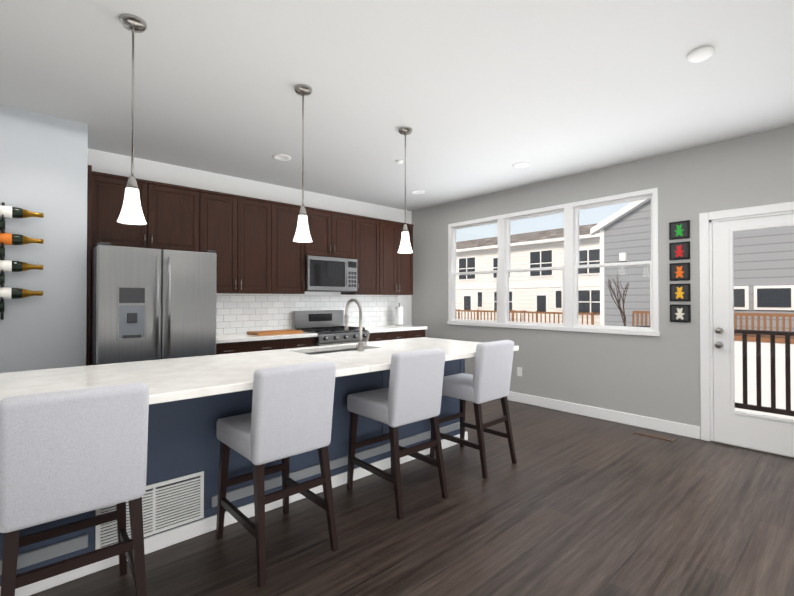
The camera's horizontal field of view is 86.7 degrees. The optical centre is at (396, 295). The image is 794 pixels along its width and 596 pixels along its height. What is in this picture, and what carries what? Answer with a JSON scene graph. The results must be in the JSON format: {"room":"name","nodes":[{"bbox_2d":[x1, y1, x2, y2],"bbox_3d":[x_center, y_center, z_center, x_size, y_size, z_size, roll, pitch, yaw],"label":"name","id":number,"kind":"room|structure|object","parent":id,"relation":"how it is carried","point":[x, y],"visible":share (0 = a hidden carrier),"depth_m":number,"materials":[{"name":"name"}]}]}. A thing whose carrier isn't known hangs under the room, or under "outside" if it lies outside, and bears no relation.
{"room":"kitchen","nodes":[
{"label":"kitchen","id":0,"kind":"room"},
{"bbox_2d":[0,104,87,372],"bbox_3d":[-4.125,-0.041,2.517,3.600,2.770,0.690,1,-1,-42],"label":"wall","id":1,"kind":"structure","parent":0,"point":[44,163],"depth_m":3.29,"materials":[{"name":"paint"}]},
{"bbox_2d":[0,202,43,319],"bbox_3d":[-2.922,-0.255,3.061,0.535,0.870,0.111,1,-1,-42],"label":"wine rack","id":2,"kind":"object","parent":1,"relation":"attached to","point":[11,265],"visible":1,"depth_m":3.10,"materials":[{"name":"black"}]},
{"bbox_2d":[88,148,411,325],"bbox_3d":[-2.833,-0.023,4.243,8.130,2.770,0.150,1,-1,-42],"label":"wall","id":3,"kind":"structure","parent":0,"point":[110,163],"depth_m":5.03,"materials":[{"name":"paint"}]},
{"bbox_2d":[87,169,201,252],"bbox_3d":[-2.519,-0.768,4.188,0.948,0.680,0.354,1,-1,-42],"label":"upper cabinet","id":4,"kind":"object","parent":3,"relation":"attached to","point":[172,213],"depth_m":4.06,"materials":[{"name":"brown wood"}]},
{"bbox_2d":[202,189,277,296],"bbox_3d":[-1.873,-0.562,4.767,0.900,1.080,0.354,1,-1,-42],"label":"upper cabinet","id":5,"kind":"object","parent":3,"relation":"attached to","point":[270,271],"depth_m":4.67,"materials":[{"name":"brown wood"}]},
{"bbox_2d":[266,202,309,296],"bbox_3d":[-1.416,-0.558,5.178,0.550,1.080,0.354,1,-1,-42],"label":"upper cabinet","id":6,"kind":"object","parent":3,"relation":"attached to","point":[291,254],"depth_m":5.07,"materials":[{"name":"brown wood"}]},
{"bbox_2d":[305,253,356,292],"bbox_3d":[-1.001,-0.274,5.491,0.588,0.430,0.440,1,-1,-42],"label":"microwave","id":7,"kind":"object","parent":3,"relation":"attached to","point":[324,273],"depth_m":5.35,"materials":[{"name":"silver metal"}]},
{"bbox_2d":[310,207,357,256],"bbox_3d":[-0.966,-0.794,5.585,0.770,0.600,0.354,1,-1,-42],"label":"upper cabinet","id":8,"kind":"object","parent":3,"relation":"attached to","point":[335,233],"depth_m":5.47,"materials":[{"name":"brown wood"}]},
{"bbox_2d":[350,257,357,292],"bbox_3d":[-0.729,-0.272,5.756,0.172,0.430,0.409,1,-1,-42],"label":"control panel","id":9,"kind":"object","parent":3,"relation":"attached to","point":[353,260],"depth_m":5.63,"materials":[{"name":"silver metal"}]},
{"bbox_2d":[334,215,381,296],"bbox_3d":[-0.523,-0.549,5.981,0.530,1.080,0.354,1,-1,-42],"label":"upper cabinet","id":10,"kind":"object","parent":3,"relation":"attached to","point":[369,228],"depth_m":5.88,"materials":[{"name":"brown wood"}]},
{"bbox_2d":[382,219,413,296],"bbox_3d":[-0.139,-0.546,6.327,0.725,1.080,0.354,1,-1,-42],"label":"upper cabinet","id":11,"kind":"object","parent":3,"relation":"attached to","point":[397,268],"depth_m":6.19,"materials":[{"name":"brown wood"}]},
{"bbox_2d":[0,0,793,210],"bbox_3d":[-0.149,-1.488,1.386,8.280,0.100,8.010,1,-1,-42],"label":"ceiling","id":12,"kind":"structure","parent":0,"point":[480,97],"depth_m":2.83,"materials":[{"name":"paint"}]},
{"bbox_2d":[117,14,146,224],"bbox_3d":[-1.377,-0.903,2.192,0.132,1.052,0.132,1,-1,-42],"label":"pendant light","id":13,"kind":"object","parent":12,"relation":"hanging from","point":[131,213],"visible":1,"depth_m":2.17,"materials":[{"name":"white glass"}]},
{"bbox_2d":[272,154,290,160],"bbox_3d":[-1.174,-1.403,4.290,0.184,0.009,0.184,1,-1,-42],"label":"recessed light","id":14,"kind":"object","parent":12,"relation":"in","point":[281,157],"visible":1,"depth_m":4.29,"materials":[{"name":"white plastic"}]},
{"bbox_2d":[293,84,311,242],"bbox_3d":[-0.646,-0.896,2.890,0.132,1.052,0.132,1,-1,-42],"label":"pendant light","id":15,"kind":"object","parent":12,"relation":"hanging from","point":[302,234],"visible":0.98,"depth_m":2.87,"materials":[{"name":"white glass"}]},
{"bbox_2d":[398,127,412,253],"bbox_3d":[0.071,-0.888,3.588,0.132,1.052,0.132,1,-1,-42],"label":"pendant light","id":16,"kind":"object","parent":12,"relation":"hanging from","point":[405,247],"visible":1,"depth_m":3.56,"materials":[{"name":"white glass"}]},
{"bbox_2d":[411,190,424,193],"bbox_3d":[0.280,-1.388,5.664,0.184,0.009,0.184,1,-1,-42],"label":"recessed light","id":17,"kind":"object","parent":12,"relation":"in","point":[417,191],"visible":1,"depth_m":5.64,"materials":[{"name":"white plastic"}]},
{"bbox_2d":[512,162,529,167],"bbox_3d":[1.339,-1.400,4.532,0.184,0.009,0.184,1,-1,-42],"label":"recessed light","id":18,"kind":"object","parent":12,"relation":"in","point":[521,164],"visible":0.98,"depth_m":4.53,"materials":[{"name":"white plastic"}]},
{"bbox_2d":[687,46,713,62],"bbox_3d":[1.781,-1.408,2.469,0.130,0.036,0.130,1,-1,-42],"label":"smoke detector","id":19,"kind":"object","parent":12,"relation":"attached to","point":[700,54],"visible":1,"depth_m":2.44,"materials":[{"name":"white plastic"}]},
{"bbox_2d":[30,398,793,595],"bbox_3d":[-0.149,1.382,1.356,8.280,0.100,8.010,1,-1,-42],"label":"floor","id":20,"kind":"structure","parent":0,"point":[569,504],"depth_m":2.40,"materials":[{"name":"brown wood"}]},
{"bbox_2d":[0,382,148,595],"bbox_3d":[-1.301,0.842,1.699,0.440,0.993,0.558,1,-1,-40],"label":"stool","id":21,"kind":"object","parent":20,"relation":"on","point":[65,453],"visible":1,"depth_m":1.51,"materials":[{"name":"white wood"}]},
{"bbox_2d":[90,242,216,364],"bbox_3d":[-2.291,0.473,3.905,0.910,1.772,0.971,1,-1,-42],"label":"fridge","id":22,"kind":"object","parent":20,"relation":"on","point":[147,304],"visible":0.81,"depth_m":3.52,"materials":[{"name":"grey metal"}]},
{"bbox_2d":[0,346,467,595],"bbox_3d":[-0.927,0.909,2.933,3.714,0.880,0.640,1,-1,-42],"label":"kitchen island","id":23,"kind":"object","parent":20,"relation":"on","point":[192,400],"depth_m":2.37,"materials":[{"name":"blue wood"}]},
{"bbox_2d":[0,338,518,405],"bbox_3d":[-0.751,0.447,2.775,3.810,0.040,1.150,1,-1,-42],"label":"island countertop","id":24,"kind":"structure","parent":23,"relation":"on","point":[173,379],"depth_m":2.40,"materials":[{"name":"white stone"}]},
{"bbox_2d":[304,348,356,354],"bbox_3d":[-0.494,0.584,3.408,0.704,0.220,0.394,1,-1,-42],"label":"sink","id":25,"kind":"object","parent":24,"relation":"in","point":[327,350],"depth_m":3.57,"materials":[{"name":"silver metal"}]},
{"bbox_2d":[344,298,371,349],"bbox_3d":[-0.323,0.229,3.348,0.110,0.408,0.237,1,-1,-42],"label":"faucet","id":26,"kind":"object","parent":24,"relation":"on","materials":[{"name":"silver metal"}]},
{"bbox_2d":[216,341,253,354],"bbox_3d":[-1.915,0.926,4.540,0.465,0.880,0.614,1,-1,-42],"label":"base cabinet","id":27,"kind":"object","parent":20,"relation":"on","point":[235,346],"depth_m":4.36,"materials":[{"name":"brown wood"}]},
{"bbox_2d":[254,341,289,350],"bbox_3d":[-1.630,0.928,4.795,0.520,0.880,0.614,1,-1,-42],"label":"base cabinet","id":28,"kind":"object","parent":20,"relation":"on","point":[258,345],"depth_m":4.61,"materials":[{"name":"brown wood"}]},
{"bbox_2d":[216,325,425,344],"bbox_3d":[-0.921,0.474,5.416,3.115,0.042,0.646,1,-1,-42],"label":"countertop","id":29,"kind":"structure","parent":28,"relation":"on","point":[279,334],"depth_m":4.90,"materials":[{"name":"white stone"}]},
{"bbox_2d":[216,361,337,587],"bbox_3d":[-0.657,0.848,2.278,0.440,0.993,0.558,1,-1,-43],"label":"stool","id":30,"kind":"object","parent":20,"relation":"on","point":[291,414],"visible":1,"depth_m":2.11,"materials":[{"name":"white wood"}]},
{"bbox_2d":[290,337,309,347],"bbox_3d":[-1.342,0.931,5.054,0.475,0.880,0.614,1,-1,-42],"label":"base cabinet","id":31,"kind":"object","parent":20,"relation":"on","point":[295,342],"depth_m":4.84,"materials":[{"name":"brown wood"}]},
{"bbox_2d":[292,310,373,346],"bbox_3d":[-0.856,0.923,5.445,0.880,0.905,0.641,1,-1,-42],"label":"range","id":32,"kind":"object","parent":20,"relation":"on","point":[319,339],"depth_m":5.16,"materials":[{"name":"silver metal"}]},
{"bbox_2d":[374,333,393,340],"bbox_3d":[-0.438,0.940,5.867,0.415,0.880,0.614,1,-1,-42],"label":"base cabinet","id":33,"kind":"object","parent":20,"relation":"on","point":[377,336],"depth_m":5.70,"materials":[{"name":"brown wood"}]},
{"bbox_2d":[347,348,447,519],"bbox_3d":[-0.006,0.854,2.870,0.440,0.993,0.558,1,-1,-41],"label":"stool","id":34,"kind":"object","parent":20,"relation":"on","point":[412,393],"visible":1,"depth_m":2.71,"materials":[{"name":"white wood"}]},
{"bbox_2d":[394,329,409,339],"bbox_3d":[-0.191,0.942,6.089,0.470,0.880,0.614,1,-1,-42],"label":"base cabinet","id":35,"kind":"object","parent":20,"relation":"on","point":[406,335],"depth_m":5.93,"materials":[{"name":"brown wood"}]},
{"bbox_2d":[410,329,424,337],"bbox_3d":[0.060,0.944,6.315,0.425,0.880,0.614,1,-1,-42],"label":"base cabinet","id":36,"kind":"object","parent":20,"relation":"on","point":[414,333],"depth_m":6.12,"materials":[{"name":"brown wood"}]},
{"bbox_2d":[430,340,516,478],"bbox_3d":[0.617,0.860,3.450,0.440,0.993,0.558,1,-1,-43],"label":"stool","id":37,"kind":"object","parent":20,"relation":"on","point":[489,379],"visible":0.9,"depth_m":3.28,"materials":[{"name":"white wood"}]},
{"bbox_2d":[634,431,674,441],"bbox_3d":[2.483,1.356,4.059,0.110,0.008,0.330,1,-1,-42],"label":"floor vent","id":38,"kind":"object","parent":20,"relation":"in","point":[655,436],"visible":1,"depth_m":4.04,"materials":[{"name":"brown metal"}]},
{"bbox_2d":[412,126,793,438],"bbox_3d":[2.874,-0.024,4.089,0.150,2.770,8.010,1,-1,-42],"label":"wall","id":39,"kind":"structure","parent":0,"point":[657,377],"depth_m":4.41,"materials":[{"name":"paint"}]},
{"bbox_2d":[517,367,521,375],"bbox_3d":[1.574,0.982,5.405,0.008,0.115,0.070,1,-1,-42],"label":"electrical outlet plate","id":40,"kind":"object","parent":39,"relation":"attached to","point":[519,371],"visible":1,"depth_m":5.40,"materials":[{"name":"white plastic"}]},
{"bbox_2d":[447,188,659,335],"bbox_3d":[1.735,-0.327,5.303,0.124,1.500,2.805,1,-1,-42],"label":"window","id":41,"kind":"structure","parent":39,"relation":"in","point":[572,265],"depth_m":4.94,"materials":[{"name":"white"}]},
{"bbox_2d":[507,391,699,438],"bbox_3d":[1.548,1.315,5.427,0.014,0.120,3.925,1,-1,-42],"label":"baseboard","id":42,"kind":"structure","parent":39,"relation":"attached to","point":[681,429],"depth_m":4.54,"materials":[{"name":"white wood"}]},
{"bbox_2d":[669,220,689,239],"bbox_3d":[2.753,-0.634,4.098,0.024,0.170,0.167,1,-1,-42],"label":"framed picture","id":43,"kind":"object","parent":39,"relation":"attached to","point":[680,229],"depth_m":4.09},
{"bbox_2d":[669,241,689,259],"bbox_3d":[2.753,-0.431,4.096,0.024,0.170,0.167,1,-1,-42],"label":"framed picture","id":44,"kind":"object","parent":39,"relation":"attached to","point":[677,250],"depth_m":4.09},
{"bbox_2d":[669,262,689,280],"bbox_3d":[2.753,-0.229,4.094,0.024,0.170,0.167,1,-1,-42],"label":"framed picture","id":45,"kind":"object","parent":39,"relation":"attached to","point":[679,271],"depth_m":4.09},
{"bbox_2d":[670,305,690,321],"bbox_3d":[2.753,0.176,4.089,0.024,0.170,0.167,1,-1,-42],"label":"framed picture","id":46,"kind":"object","parent":39,"relation":"attached to","point":[678,313],"depth_m":4.08},
{"bbox_2d":[670,284,690,300],"bbox_3d":[2.753,-0.027,4.092,0.024,0.170,0.167,1,-1,-42],"label":"framed picture","id":47,"kind":"object","parent":39,"relation":"attached to","point":[678,292],"depth_m":4.08},
{"bbox_2d":[699,201,793,458],"bbox_3d":[3.241,0.289,3.636,0.204,2.135,1.010,1,-1,-42],"label":"door","id":48,"kind":"structure","parent":39,"relation":"attached to","point":[723,422],"depth_m":3.84,"materials":[{"name":"white wood"}]},
{"bbox_2d":[629,325,793,415],"bbox_3d":[3.893,0.939,3.913,1.135,1.120,3.370,1,-1,-42],"label":"railing","id":49,"kind":"object","parent":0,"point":[772,408],"depth_m":4.54,"materials":[{"name":"black metal"}]},
{"label":"outside","id":50,"kind":"structure","parent":0,"visible":0},
{"bbox_3d":[10.502,7.726,29.350,45.060,0.200,150.000,1,-1,-42],"label":"plane","id":51,"kind":"object","parent":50,"visible":0},
{"bbox_2d":[455,223,599,324],"bbox_3d":[10.883,0.222,52.834,13.200,15.300,80.300,1,-1,-42],"label":"building","id":52,"kind":"structure","parent":51,"relation":"on","point":[553,304],"depth_m":44.31,"materials":[{"name":"white"}]},
{"bbox_2d":[606,272,629,325],"bbox_3d":[8.375,3.306,15.851,0.800,8.357,0.767,1,-1,-42],"label":"tree","id":53,"kind":"object","parent":51,"relation":"on","point":[619,305],"depth_m":15.86,"materials":[{"name":"brown plant"}]},
{"bbox_2d":[590,199,793,419],"bbox_3d":[18.065,0.182,17.097,14.300,14.630,15.700,1,-1,-42],"label":"building","id":54,"kind":"structure","parent":51,"relation":"on","point":[741,282],"depth_m":15.40,"materials":[{"name":"white"}]}
]}

